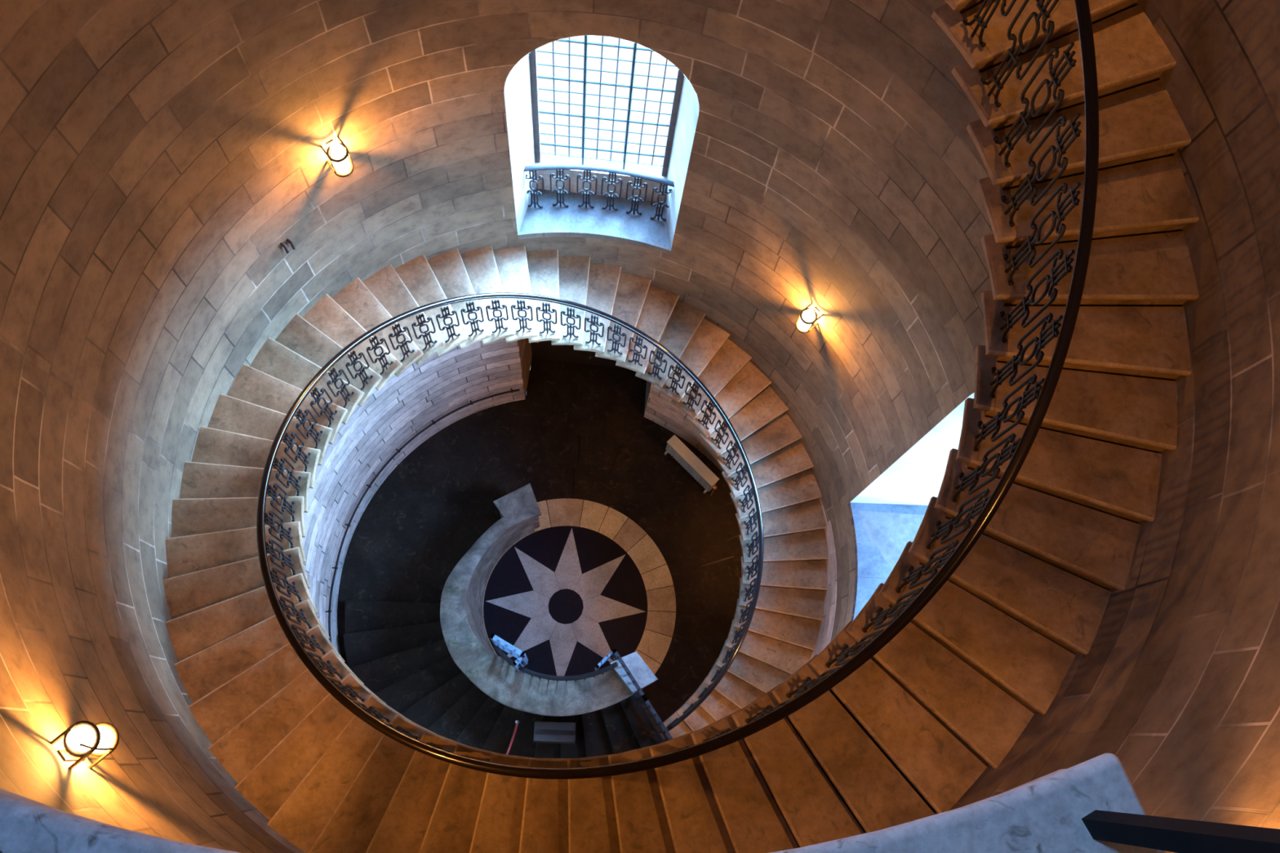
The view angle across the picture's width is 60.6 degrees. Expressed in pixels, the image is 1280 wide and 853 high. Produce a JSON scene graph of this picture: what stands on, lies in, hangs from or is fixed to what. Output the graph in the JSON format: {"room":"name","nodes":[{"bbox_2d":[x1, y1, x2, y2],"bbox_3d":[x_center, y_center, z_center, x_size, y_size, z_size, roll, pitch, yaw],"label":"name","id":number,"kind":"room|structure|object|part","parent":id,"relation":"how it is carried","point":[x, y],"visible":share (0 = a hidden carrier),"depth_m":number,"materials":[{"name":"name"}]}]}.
{"room":"spiral stairwell","nodes":[
{"label":"spiral stairwell","id":0,"kind":"room"},
{"bbox_2d":[337,369,742,722],"bbox_3d":[-1.259,3.057,18.600,8.600,0.018,8.600,3,73,-3],"label":"floor","id":1,"kind":"structure","parent":0,"point":[628,553],"depth_m":18.90,"materials":[{"name":"black stone"}]},
{"bbox_2d":[343,600,667,758],"bbox_3d":[-2.203,4.621,16.963,6.533,2.464,2.891,26,73,4],"label":"stone staircase","id":2,"kind":"structure","parent":1,"relation":"on","point":[399,651],"depth_m":17.26,"materials":[{"name":"grey stone"}]},
{"bbox_2d":[506,720,519,755],"bbox_3d":[-1.886,4.628,16.023,0.050,0.675,0.655,18,73,2],"label":"rope","id":3,"kind":"object","parent":2,"relation":"on","point":[517,722],"visible":0.84,"depth_m":15.89,"materials":[{"name":"fabric"}]},
{"bbox_2d":[533,720,576,744],"bbox_3d":[-1.250,4.475,16.029,0.620,0.505,0.310,3,73,-3],"label":"wooden box","id":4,"kind":"object","parent":2,"relation":"on","point":[550,732],"visible":1,"depth_m":15.81,"materials":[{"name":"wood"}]},
{"bbox_2d":[440,483,657,716],"bbox_3d":[-1.846,2.928,16.897,2.382,3.250,3.830,-29,77,-11],"label":"stone parapet","id":5,"kind":"object","parent":1,"relation":"on","point":[467,642],"visible":0.86,"depth_m":16.48,"materials":[{"name":"grey stone"}]},
{"bbox_2d":[489,633,617,682],"bbox_3d":[-1.259,3.416,15.602,1.804,1.621,0.405,13,73,0],"label":"railing","id":6,"kind":"object","parent":5,"relation":"on","point":[499,643],"visible":1,"depth_m":15.22,"materials":[{"name":"metal"}]},
{"bbox_2d":[594,648,672,742],"bbox_3d":[0.128,4.230,15.210,0.357,1.081,2.379,-32,78,-12],"label":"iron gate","id":7,"kind":"object","parent":5,"relation":"attached to","point":[613,653],"visible":0.6,"depth_m":14.96,"materials":[{"name":"black metal"}]},
{"bbox_2d":[664,435,719,495],"bbox_3d":[0.910,0.709,19.130,0.225,0.600,1.174,-43,80,-14],"label":"bench","id":8,"kind":"object","parent":1,"relation":"on","point":[675,447],"visible":1,"depth_m":18.90,"materials":[{"name":"beige wood"}]},
{"bbox_2d":[0,0,1279,852],"bbox_3d":[-0.660,-0.153,8.076,7.451,22.070,7.343,3,73,-3],"label":"wall","id":9,"kind":"structure","parent":0,"point":[158,158],"depth_m":8.53,"materials":[{"name":"beige stone"}]},
{"bbox_2d":[49,720,119,769],"bbox_3d":[-3.098,1.763,6.127,0.235,0.412,0.196,-40,80,-14],"label":"wall lamp","id":10,"kind":"object","parent":9,"relation":"attached to","point":[68,754],"visible":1,"depth_m":6.06,"materials":[{"name":"white"}]},
{"bbox_3d":[-3.187,1.702,6.041,0.137,0.030,0.012,-40,80,-14],"label":"bracket arm","id":11,"kind":"part","parent":10,"relation":"part of","materials":[{"name":"brown metal"}]},
{"bbox_3d":[-3.183,1.843,6.135,0.012,0.260,0.070,-40,80,-14],"label":"plate","id":12,"kind":"part","parent":10,"relation":"part of","materials":[{"name":"brown metal"}]},
{"bbox_3d":[-3.070,1.830,6.010,0.137,0.030,0.012,-40,80,-14],"label":"bracket arm","id":13,"kind":"part","parent":10,"relation":"part of","materials":[{"name":"brown metal"}]},
{"bbox_3d":[-3.204,1.776,6.287,0.137,0.030,0.012,-40,80,-14],"label":"bracket arm","id":14,"kind":"part","parent":10,"relation":"part of","materials":[{"name":"brown metal"}]},
{"bbox_3d":[-3.087,1.904,6.257,0.137,0.030,0.012,-40,80,-14],"label":"bracket arm","id":15,"kind":"part","parent":10,"relation":"part of","materials":[{"name":"brown metal"}]},
{"bbox_2d":[279,242,288,253],"bbox_3d":[-3.465,-1.724,10.633,0.078,0.147,0.056,39,75,8],"label":"iron hook","id":16,"kind":"object","parent":9,"relation":"attached to","point":[282,244],"visible":1,"depth_m":10.58,"materials":[{"name":"black metal"}]},
{"bbox_2d":[284,238,295,249],"bbox_3d":[-3.418,-1.769,10.681,0.078,0.147,0.056,41,75,8],"label":"iron hook","id":17,"kind":"object","parent":9,"relation":"attached to","point":[288,242],"visible":1,"depth_m":10.63,"materials":[{"name":"black metal"}]},
{"bbox_2d":[320,135,354,177],"bbox_3d":[-2.744,-2.459,9.967,0.196,0.412,0.235,-35,79,-13],"label":"wall lamp","id":18,"kind":"object","parent":9,"relation":"attached to","point":[331,153],"visible":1,"depth_m":9.99,"materials":[{"name":"white"}]},
{"bbox_3d":[-2.837,-2.475,9.867,0.012,0.030,0.137,-35,79,-13],"label":"bracket arm","id":19,"kind":"part","parent":18,"relation":"part of","materials":[{"name":"brown metal"}]},
{"bbox_3d":[-2.854,-2.401,10.114,0.012,0.030,0.137,-35,79,-13],"label":"bracket arm","id":20,"kind":"part","parent":18,"relation":"part of","materials":[{"name":"brown metal"}]},
{"bbox_3d":[-2.813,-2.535,10.023,0.070,0.260,0.012,-35,79,-13],"label":"plate","id":21,"kind":"part","parent":18,"relation":"part of","materials":[{"name":"brown metal"}]},
{"bbox_3d":[-2.697,-2.573,9.906,0.012,0.030,0.137,-35,79,-13],"label":"bracket arm","id":22,"kind":"part","parent":18,"relation":"part of","materials":[{"name":"brown metal"}]},
{"bbox_2d":[325,387,519,642],"bbox_3d":[-3.968,1.147,18.003,1.255,0.449,5.326,31,74,6],"label":"wall handrail","id":23,"kind":"object","parent":9,"relation":"attached to","point":[348,525],"visible":0.94,"depth_m":18.20,"materials":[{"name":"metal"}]},
{"bbox_2d":[0,753,1165,852],"bbox_3d":[-1.895,-0.419,1.992,2.804,0.280,6.876,-38,79,-13],"label":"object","id":24,"kind":"object","parent":9,"relation":"attached to","point":[1044,814],"visible":1,"depth_m":1.69,"materials":[{"name":"stone"}]},
{"bbox_2d":[0,809,1279,852],"bbox_3d":[-1.531,-0.891,1.498,1.811,0.980,5.066,-37,79,-13],"label":"balustrade","id":25,"kind":"object","parent":24,"relation":"on","point":[1157,833],"visible":1,"depth_m":1.45,"materials":[{"name":"black metal"}]},
{"bbox_2d":[518,337,651,418],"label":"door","id":26,"kind":"structure","parent":9,"relation":"in","point":[562,378],"depth_m":19.70,"materials":[{"name":"brown wood"}]},
{"bbox_2d":[504,35,699,255],"bbox_3d":[-0.414,-3.140,11.550,1.849,3.930,0.910,3,73,-3],"label":"window","id":27,"kind":"structure","parent":9,"relation":"in","point":[522,100],"depth_m":12.64,"materials":[{"name":"stone"}]},
{"bbox_3d":[-1.243,-2.788,12.838,0.198,0.920,0.026,6,73,-2],"label":"baluster panel","id":28,"kind":"part","parent":27,"relation":"part of","materials":[{"name":"metal"}]},
{"bbox_3d":[-0.936,-2.804,12.863,0.198,0.920,0.026,6,73,-2],"label":"baluster panel","id":29,"kind":"part","parent":27,"relation":"part of","materials":[{"name":"metal"}]},
{"bbox_3d":[-0.626,-2.796,12.882,0.198,0.920,0.026,6,73,-2],"label":"baluster panel","id":30,"kind":"part","parent":27,"relation":"part of","materials":[{"name":"metal"}]},
{"bbox_3d":[-0.535,-2.571,13.364,1.849,0.120,0.862,3,73,-3],"label":"sill","id":31,"kind":"part","parent":27,"relation":"part of","materials":[{"name":"stone"}]},
{"bbox_3d":[-0.485,-2.742,12.855,1.759,0.958,0.161,6,73,-2],"label":"window railing","id":32,"kind":"part","parent":27,"relation":"part of","materials":[{"name":"black metal"}]},
{"bbox_3d":[-0.455,-2.874,12.414,1.759,0.035,0.161,6,73,-2],"label":"handrail","id":33,"kind":"part","parent":27,"relation":"part of","materials":[{"name":"metal"}]},
{"bbox_3d":[-0.354,-3.530,11.406,1.600,3.196,0.080,6,73,-2],"label":"frame","id":34,"kind":"part","parent":27,"relation":"part of","materials":[{"name":"black metal"}]},
{"bbox_3d":[-0.337,-2.768,12.892,0.198,0.920,0.026,6,73,-2],"label":"baluster panel","id":35,"kind":"part","parent":27,"relation":"part of","materials":[{"name":"metal"}]},
{"bbox_3d":[-0.046,-2.719,12.897,0.198,0.920,0.026,6,73,-2],"label":"baluster panel","id":36,"kind":"part","parent":27,"relation":"part of","materials":[{"name":"metal"}]},
{"bbox_3d":[0.249,-2.648,12.895,0.198,0.920,0.026,6,73,-2],"label":"baluster panel","id":37,"kind":"part","parent":27,"relation":"part of","materials":[{"name":"metal"}]},
{"bbox_2d":[163,0,1199,852],"bbox_3d":[-0.658,0.335,9.512,7.249,14.605,7.249,3,73,-3],"label":"stone staircase","id":38,"kind":"structure","parent":9,"relation":"attached to","point":[903,737],"depth_m":7.04,"materials":[{"name":"beige stone"}]},
{"bbox_2d":[256,0,1098,779],"bbox_3d":[-0.614,0.135,8.847,5.104,15.497,5.104,-25,77,-11],"label":"balustrade","id":39,"kind":"object","parent":38,"relation":"on","point":[1018,451],"visible":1,"depth_m":6.16,"materials":[{"name":"black metal"}]},
{"bbox_3d":[-3.137,0.883,9.511,0.026,0.940,0.198,-11,74,-7],"label":"baluster panel","id":40,"kind":"part","parent":39,"relation":"part of","materials":[{"name":"metal"}]},
{"bbox_3d":[-3.053,1.097,9.280,0.026,0.940,0.198,-17,75,-9],"label":"baluster panel","id":41,"kind":"part","parent":39,"relation":"part of","materials":[{"name":"metal"}]},
{"bbox_3d":[-3.191,0.663,9.746,0.026,0.940,0.198,-4,74,-5],"label":"baluster panel","id":42,"kind":"part","parent":39,"relation":"part of","materials":[{"name":"metal"}]},
{"bbox_3d":[-2.939,1.302,9.054,0.026,0.940,0.198,-23,76,-10],"label":"baluster panel","id":43,"kind":"part","parent":39,"relation":"part of","materials":[{"name":"metal"}]},
{"bbox_3d":[-3.213,0.440,9.984,0.026,0.940,0.198,2,73,-3],"label":"baluster panel","id":44,"kind":"part","parent":39,"relation":"part of","materials":[{"name":"metal"}]},
{"bbox_3d":[-2.797,1.496,8.833,0.026,0.940,0.198,-29,77,-12],"label":"baluster panel","id":45,"kind":"part","parent":39,"relation":"part of","materials":[{"name":"metal"}]},
{"bbox_3d":[-3.204,0.219,10.223,0.026,0.940,0.198,8,73,-1],"label":"baluster panel","id":46,"kind":"part","parent":39,"relation":"part of","materials":[{"name":"metal"}]},
{"bbox_3d":[-2.627,1.674,8.618,0.026,0.940,0.198,-36,79,-13],"label":"baluster panel","id":47,"kind":"part","parent":39,"relation":"part of","materials":[{"name":"metal"}]},
{"bbox_3d":[-3.164,0.002,10.464,0.026,0.940,0.198,14,73,0],"label":"baluster panel","id":48,"kind":"part","parent":39,"relation":"part of","materials":[{"name":"metal"}]},
{"bbox_3d":[-3.093,-0.208,10.704,0.026,0.940,0.198,20,73,2],"label":"baluster panel","id":49,"kind":"part","parent":39,"relation":"part of","materials":[{"name":"metal"}]},
{"bbox_3d":[-2.433,1.834,8.410,0.026,0.940,0.198,-42,80,-14],"label":"baluster panel","id":50,"kind":"part","parent":39,"relation":"part of","materials":[{"name":"metal"}]},
{"bbox_3d":[-2.993,-0.406,10.943,0.026,0.940,0.198,26,73,4],"label":"baluster panel","id":51,"kind":"part","parent":39,"relation":"part of","materials":[{"name":"metal"}]},
{"bbox_3d":[-2.216,1.973,8.210,0.198,0.940,0.026,39,75,8],"label":"baluster panel","id":52,"kind":"part","parent":39,"relation":"part of","materials":[{"name":"metal"}]},
{"bbox_3d":[-2.865,-0.591,11.179,0.026,0.940,0.198,32,74,6],"label":"baluster panel","id":53,"kind":"part","parent":39,"relation":"part of","materials":[{"name":"metal"}]},
{"bbox_3d":[-1.980,2.090,8.018,0.198,0.940,0.026,33,74,6],"label":"baluster panel","id":54,"kind":"part","parent":39,"relation":"part of","materials":[{"name":"metal"}]},
{"bbox_3d":[-2.710,-0.759,11.412,0.026,0.940,0.198,39,75,8],"label":"baluster panel","id":55,"kind":"part","parent":39,"relation":"part of","materials":[{"name":"metal"}]},
{"bbox_3d":[-2.531,-0.907,11.641,0.198,0.940,0.026,-43,80,-14],"label":"baluster panel","id":56,"kind":"part","parent":39,"relation":"part of","materials":[{"name":"metal"}]},
{"bbox_3d":[-1.726,2.182,7.835,0.198,0.940,0.026,27,73,4],"label":"baluster panel","id":57,"kind":"part","parent":39,"relation":"part of","materials":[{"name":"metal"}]},
{"bbox_3d":[-2.330,-1.034,11.865,0.198,0.940,0.026,-36,79,-13],"label":"baluster panel","id":58,"kind":"part","parent":39,"relation":"part of","materials":[{"name":"metal"}]},
{"bbox_3d":[-1.458,2.247,7.661,0.198,0.940,0.026,20,73,2],"label":"baluster panel","id":59,"kind":"part","parent":39,"relation":"part of","materials":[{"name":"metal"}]},
{"bbox_3d":[-2.110,-1.136,12.082,0.198,0.940,0.026,-30,77,-12],"label":"baluster panel","id":60,"kind":"part","parent":39,"relation":"part of","materials":[{"name":"metal"}]},
{"bbox_3d":[-1.873,-1.213,12.294,0.198,0.940,0.026,-23,76,-10],"label":"baluster panel","id":61,"kind":"part","parent":39,"relation":"part of","materials":[{"name":"metal"}]},
{"bbox_3d":[-1.623,-1.262,12.497,0.198,0.940,0.026,-17,75,-9],"label":"baluster panel","id":62,"kind":"part","parent":39,"relation":"part of","materials":[{"name":"metal"}]},
{"bbox_3d":[-1.363,-1.282,12.693,0.198,0.940,0.026,-11,74,-7],"label":"baluster panel","id":63,"kind":"part","parent":39,"relation":"part of","materials":[{"name":"metal"}]},
{"bbox_3d":[-1.096,-1.273,12.881,0.198,0.940,0.026,-5,74,-5],"label":"baluster panel","id":64,"kind":"part","parent":39,"relation":"part of","materials":[{"name":"metal"}]},
{"bbox_3d":[-0.826,-1.234,13.059,0.198,0.940,0.026,1,73,-3],"label":"baluster panel","id":65,"kind":"part","parent":39,"relation":"part of","materials":[{"name":"metal"}]},
{"bbox_3d":[-0.556,-1.164,13.229,0.198,0.940,0.026,8,73,-1],"label":"baluster panel","id":66,"kind":"part","parent":39,"relation":"part of","materials":[{"name":"metal"}]},
{"bbox_3d":[-0.289,-1.065,13.389,0.198,0.940,0.026,14,73,0],"label":"baluster panel","id":67,"kind":"part","parent":39,"relation":"part of","materials":[{"name":"metal"}]},
{"bbox_3d":[-0.030,-0.936,13.541,0.198,0.940,0.026,20,73,2],"label":"baluster panel","id":68,"kind":"part","parent":39,"relation":"part of","materials":[{"name":"metal"}]},
{"bbox_3d":[0.218,-0.780,13.683,0.198,0.940,0.026,26,73,4],"label":"baluster panel","id":69,"kind":"part","parent":39,"relation":"part of","materials":[{"name":"metal"}]},
{"bbox_3d":[0.453,-0.596,13.816,0.198,0.940,0.026,32,74,6],"label":"baluster panel","id":70,"kind":"part","parent":39,"relation":"part of","materials":[{"name":"metal"}]},
{"bbox_3d":[0.671,-0.388,13.941,0.198,0.940,0.026,38,75,8],"label":"baluster panel","id":71,"kind":"part","parent":39,"relation":"part of","materials":[{"name":"metal"}]},
{"bbox_3d":[0.915,3.664,15.159,0.026,0.940,0.198,38,75,8],"label":"baluster panel","id":72,"kind":"part","parent":39,"relation":"part of","materials":[{"name":"metal"}]},
{"bbox_3d":[0.869,-0.156,14.057,0.026,0.940,0.198,-43,80,-14],"label":"baluster panel","id":73,"kind":"part","parent":39,"relation":"part of","materials":[{"name":"metal"}]},
{"bbox_3d":[1.087,3.400,15.077,0.026,0.940,0.198,32,74,6],"label":"baluster panel","id":74,"kind":"part","parent":39,"relation":"part of","materials":[{"name":"metal"}]},
{"bbox_3d":[0.532,1.884,6.693,0.198,0.940,0.026,-23,76,-10],"label":"baluster panel","id":75,"kind":"part","parent":39,"relation":"part of","materials":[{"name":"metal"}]},
{"bbox_3d":[1.045,0.097,14.165,0.026,0.940,0.198,-37,79,-13],"label":"baluster panel","id":76,"kind":"part","parent":39,"relation":"part of","materials":[{"name":"metal"}]},
{"bbox_3d":[1.234,3.119,14.999,0.026,0.940,0.198,26,73,4],"label":"baluster panel","id":77,"kind":"part","parent":39,"relation":"part of","materials":[{"name":"metal"}]},
{"bbox_3d":[1.196,0.367,14.267,0.026,0.940,0.198,-30,78,-12],"label":"baluster panel","id":78,"kind":"part","parent":39,"relation":"part of","materials":[{"name":"metal"}]},
{"bbox_3d":[1.352,2.824,14.922,0.026,0.940,0.198,20,73,2],"label":"baluster panel","id":79,"kind":"part","parent":39,"relation":"part of","materials":[{"name":"metal"}]},
{"bbox_3d":[1.321,0.653,14.362,0.026,0.940,0.198,-24,76,-10],"label":"baluster panel","id":80,"kind":"part","parent":39,"relation":"part of","materials":[{"name":"metal"}]},
{"bbox_3d":[1.440,2.519,14.847,0.026,0.940,0.198,13,73,0],"label":"baluster panel","id":81,"kind":"part","parent":39,"relation":"part of","materials":[{"name":"metal"}]},
{"bbox_3d":[1.417,0.952,14.451,0.026,0.940,0.198,-17,75,-9],"label":"baluster panel","id":82,"kind":"part","parent":39,"relation":"part of","materials":[{"name":"metal"}]},
{"bbox_3d":[1.498,2.207,14.771,0.026,0.940,0.198,7,73,-2],"label":"baluster panel","id":83,"kind":"part","parent":39,"relation":"part of","materials":[{"name":"metal"}]},
{"bbox_3d":[1.483,1.260,14.536,0.026,0.940,0.198,-11,74,-7],"label":"baluster panel","id":84,"kind":"part","parent":39,"relation":"part of","materials":[{"name":"metal"}]},
{"bbox_3d":[1.524,1.891,14.695,0.026,0.940,0.198,1,73,-3],"label":"baluster panel","id":85,"kind":"part","parent":39,"relation":"part of","materials":[{"name":"metal"}]},
{"bbox_3d":[1.520,1.574,14.617,0.026,0.940,0.198,-5,74,-5],"label":"baluster panel","id":86,"kind":"part","parent":39,"relation":"part of","materials":[{"name":"metal"}]},
{"bbox_3d":[0.791,1.716,6.588,0.198,0.940,0.026,-29,77,-11],"label":"baluster panel","id":87,"kind":"part","parent":39,"relation":"part of","materials":[{"name":"metal"}]},
{"bbox_3d":[1.034,1.522,6.489,0.198,0.940,0.026,-35,79,-13],"label":"baluster panel","id":88,"kind":"part","parent":39,"relation":"part of","materials":[{"name":"metal"}]},
{"bbox_3d":[1.258,1.303,6.397,0.198,0.940,0.026,-42,80,-14],"label":"baluster panel","id":89,"kind":"part","parent":39,"relation":"part of","materials":[{"name":"metal"}]},
{"bbox_3d":[1.461,1.062,6.310,0.026,0.940,0.198,39,75,8],"label":"baluster panel","id":90,"kind":"part","parent":39,"relation":"part of","materials":[{"name":"metal"}]},
{"bbox_3d":[1.639,0.802,6.227,0.026,0.940,0.198,33,74,6],"label":"baluster panel","id":91,"kind":"part","parent":39,"relation":"part of","materials":[{"name":"metal"}]},
{"bbox_3d":[1.791,0.524,6.148,0.026,0.940,0.198,27,74,4],"label":"baluster panel","id":92,"kind":"part","parent":39,"relation":"part of","materials":[{"name":"metal"}]},
{"bbox_3d":[1.811,-2.228,5.420,0.026,0.940,0.198,-29,77,-11],"label":"baluster panel","id":93,"kind":"part","parent":39,"relation":"part of","materials":[{"name":"metal"}]},
{"bbox_3d":[1.915,0.233,6.071,0.026,0.940,0.198,21,73,3],"label":"baluster panel","id":94,"kind":"part","parent":39,"relation":"part of","materials":[{"name":"metal"}]},
{"bbox_3d":[2.010,-0.070,5.995,0.026,0.940,0.198,15,73,1],"label":"baluster panel","id":95,"kind":"part","parent":39,"relation":"part of","materials":[{"name":"metal"}]},
{"bbox_3d":[1.930,-1.939,5.514,0.026,0.940,0.198,-22,76,-10],"label":"baluster panel","id":96,"kind":"part","parent":39,"relation":"part of","materials":[{"name":"metal"}]},
{"bbox_3d":[2.074,-0.381,5.920,0.026,0.940,0.198,9,73,-1],"label":"baluster panel","id":97,"kind":"part","parent":39,"relation":"part of","materials":[{"name":"metal"}]},
{"bbox_3d":[2.020,-1.638,5.602,0.026,0.940,0.198,-16,75,-8],"label":"baluster panel","id":98,"kind":"part","parent":39,"relation":"part of","materials":[{"name":"metal"}]},
{"bbox_3d":[2.108,-0.697,5.844,0.026,0.940,0.198,2,73,-3],"label":"baluster panel","id":99,"kind":"part","parent":39,"relation":"part of","materials":[{"name":"metal"}]},
{"bbox_3d":[2.080,-1.329,5.686,0.026,0.940,0.198,-10,74,-7],"label":"baluster panel","id":100,"kind":"part","parent":39,"relation":"part of","materials":[{"name":"metal"}]},
{"bbox_3d":[2.110,-1.014,5.766,0.026,0.940,0.198,-4,74,-5],"label":"baluster panel","id":101,"kind":"part","parent":39,"relation":"part of","materials":[{"name":"metal"}]},
{"bbox_2d":[795,302,823,333],"bbox_3d":[1.883,-1.211,12.263,0.235,0.412,0.196,-39,79,-13],"label":"wall lamp","id":102,"kind":"object","parent":9,"relation":"attached to","point":[815,313],"visible":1,"depth_m":12.24,"materials":[{"name":"white"}]},
{"bbox_3d":[1.966,-1.268,12.323,0.012,0.260,0.070,-39,79,-13],"label":"plate","id":103,"kind":"part","parent":102,"relation":"part of","materials":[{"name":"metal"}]},
{"bbox_2d":[848,392,974,621],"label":"window","id":104,"kind":"structure","parent":9,"relation":"in","point":[889,513],"depth_m":13.46,"materials":[{"name":"stone"}]},
{"bbox_3d":[3.478,1.872,13.360,1.865,0.670,1.936,3,73,-3],"label":"sill","id":105,"kind":"part","parent":104,"relation":"part of","materials":[{"name":"stone"}]}
]}

